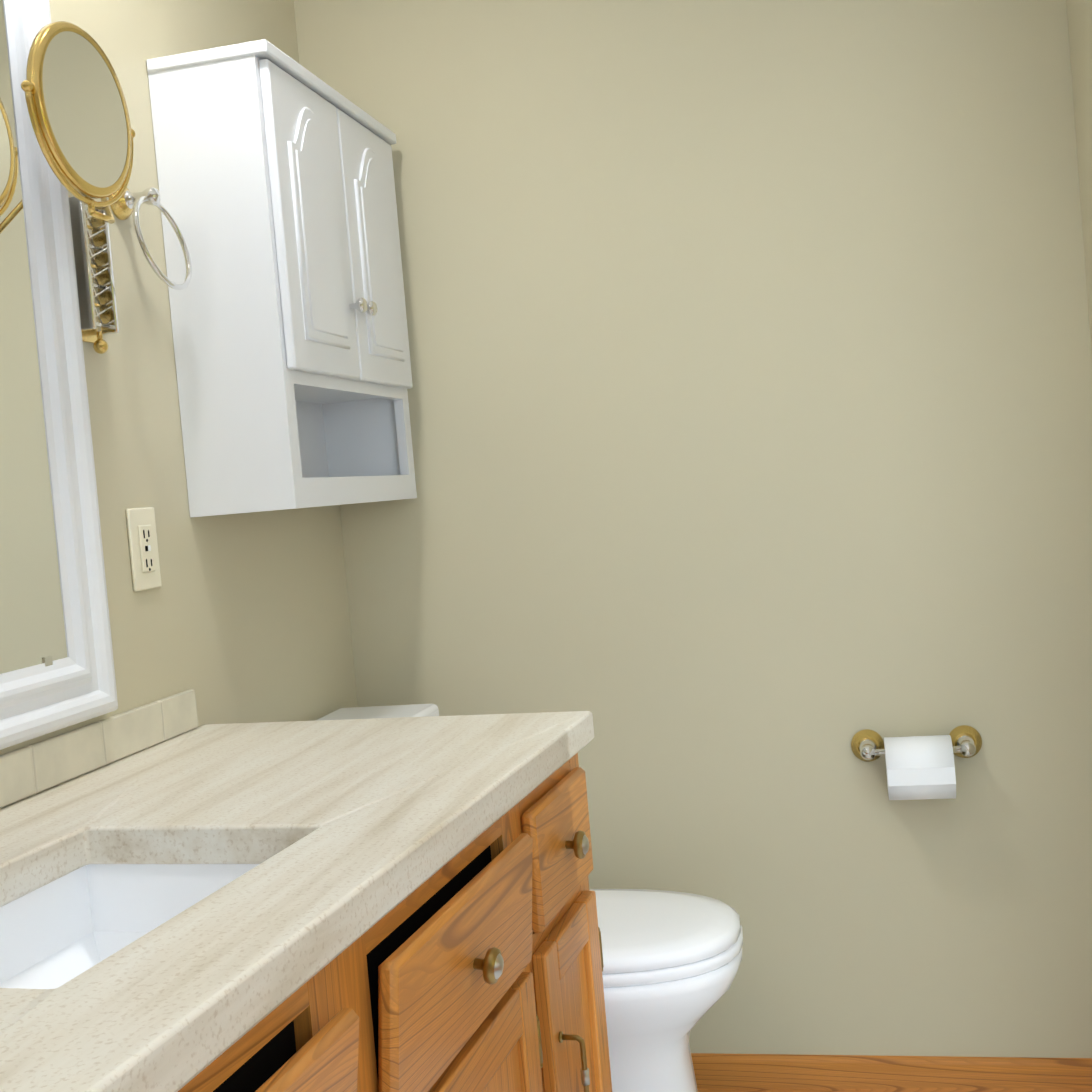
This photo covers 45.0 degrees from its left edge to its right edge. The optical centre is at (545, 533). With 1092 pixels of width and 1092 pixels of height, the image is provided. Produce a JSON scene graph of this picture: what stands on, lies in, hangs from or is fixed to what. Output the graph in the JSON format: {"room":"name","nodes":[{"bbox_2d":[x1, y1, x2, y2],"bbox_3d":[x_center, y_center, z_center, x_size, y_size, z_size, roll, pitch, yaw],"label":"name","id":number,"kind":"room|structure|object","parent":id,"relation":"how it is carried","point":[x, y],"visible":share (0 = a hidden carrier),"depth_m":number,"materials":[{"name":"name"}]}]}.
{"room":"bathroom","nodes":[
{"label":"bathroom","id":0,"kind":"room"},
{"bbox_2d":[0,0,357,754],"bbox_3d":[-0.898,0.033,0.797,0.120,2.430,4.080,-4,2,13],"label":"wall","id":1,"kind":"structure","parent":0,"point":[238,618],"depth_m":2.03,"materials":[{"name":"paint"}]},
{"bbox_2d":[0,0,117,749],"bbox_3d":[-0.764,-0.266,1.141,0.030,1.077,1.249,-4,2,13],"label":"mirror","id":2,"kind":"object","parent":1,"relation":"attached to","point":[57,670],"visible":0.98,"depth_m":1.67,"materials":[{"name":"beige mirror"}]},
{"bbox_2d":[0,0,69,749],"bbox_3d":[-0.766,-0.266,1.141,0.002,0.917,1.083,-4,2,13],"label":"mirror glass","id":3,"kind":"object","parent":2,"relation":"attached to","point":[35,529],"depth_m":1.64,"materials":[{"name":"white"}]},
{"bbox_2d":[21,21,135,353],"bbox_3d":[-0.613,-0.436,1.679,0.108,0.391,0.274,-4,2,13],"label":"magnifying mirror","id":4,"kind":"object","parent":1,"relation":"attached to","point":[84,131],"visible":0.92,"depth_m":1.66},
{"bbox_2d":[126,507,161,591],"bbox_3d":[-0.577,0.022,1.901,0.010,0.118,0.073,-4,2,13],"label":"outlet","id":5,"kind":"object","parent":1,"relation":"attached to","point":[143,547],"visible":1,"depth_m":1.89,"materials":[{"name":"beige plastic"}]},
{"bbox_2d":[109,187,191,289],"bbox_3d":[-0.574,-0.429,1.904,0.082,0.164,0.140,-4,2,13],"label":"towel ring","id":6,"kind":"object","parent":1,"relation":"attached to","point":[125,207],"visible":0.98,"depth_m":1.90,"materials":[{"name":"silver metal"}]},
{"bbox_2d":[146,39,416,517],"bbox_3d":[-0.410,-0.399,2.292,0.222,0.704,0.590,-4,2,13],"label":"cabinet","id":7,"kind":"object","parent":1,"relation":"attached to","point":[275,173],"visible":1,"depth_m":2.03,"materials":[{"name":"white paint"}]},
{"bbox_2d":[294,0,1091,1057],"bbox_3d":[1.167,-0.198,2.350,3.232,2.430,0.120,-4,2,13],"label":"wall","id":8,"kind":"structure","parent":0,"point":[750,390],"depth_m":2.47,"materials":[{"name":"paint"}]},
{"bbox_2d":[691,1053,1091,1091],"bbox_3d":[0.376,1.042,2.521,1.431,0.085,0.026,-4,2,13],"label":"baseboard","id":9,"kind":"structure","parent":8,"relation":"attached to","point":[713,1072],"depth_m":2.43,"materials":[{"name":"brown wood"}]},
{"bbox_2d":[851,725,981,799],"bbox_3d":[0.670,0.418,2.372,0.233,0.117,0.121,-4,2,13],"label":"toilet paper holder","id":10,"kind":"object","parent":8,"relation":"attached to","point":[920,767],"visible":1,"depth_m":2.33,"materials":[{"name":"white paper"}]},
{"bbox_2d":[1066,0,1091,353],"bbox_3d":[1.713,-0.225,1.799,1.681,2.430,0.707,-4,2,13],"label":"wall","id":11,"kind":"structure","parent":0,"point":[1079,13],"depth_m":2.25,"materials":[{"name":"paint"}]},
{"bbox_3d":[0.779,1.151,0.478,3.352,0.060,4.080,-4,2,13],"label":"floor","id":12,"kind":"structure","parent":0,"visible":0},
{"bbox_2d":[264,733,611,1091],"bbox_3d":[-0.376,0.778,1.109,0.633,0.838,1.753,-4,2,13],"label":"bathroom vanity","id":13,"kind":"object","parent":12,"relation":"on","point":[498,987],"depth_m":1.42,"materials":[{"name":"brown wood"}]},
{"bbox_2d":[0,711,593,1091],"bbox_3d":[-0.423,0.339,1.094,0.620,0.041,1.792,-4,2,13],"label":"countertop","id":14,"kind":"structure","parent":13,"relation":"on","point":[372,821],"depth_m":1.26,"materials":[{"name":"beige stone"}]},
{"bbox_2d":[0,845,279,980],"bbox_3d":[-0.409,0.408,1.166,0.348,0.129,0.485,-4,2,13],"label":"sink","id":15,"kind":"object","parent":14,"relation":"in","point":[67,918],"depth_m":1.38,"materials":[{"name":"white ceramic"}]},
{"bbox_2d":[315,704,742,1091],"bbox_3d":[-0.045,0.722,2.253,0.764,0.812,0.450,-4,2,13],"label":"toilet","id":16,"kind":"object","parent":12,"relation":"on","point":[672,960],"visible":0.31,"depth_m":2.10,"materials":[{"name":"white ceramic"}]}
]}

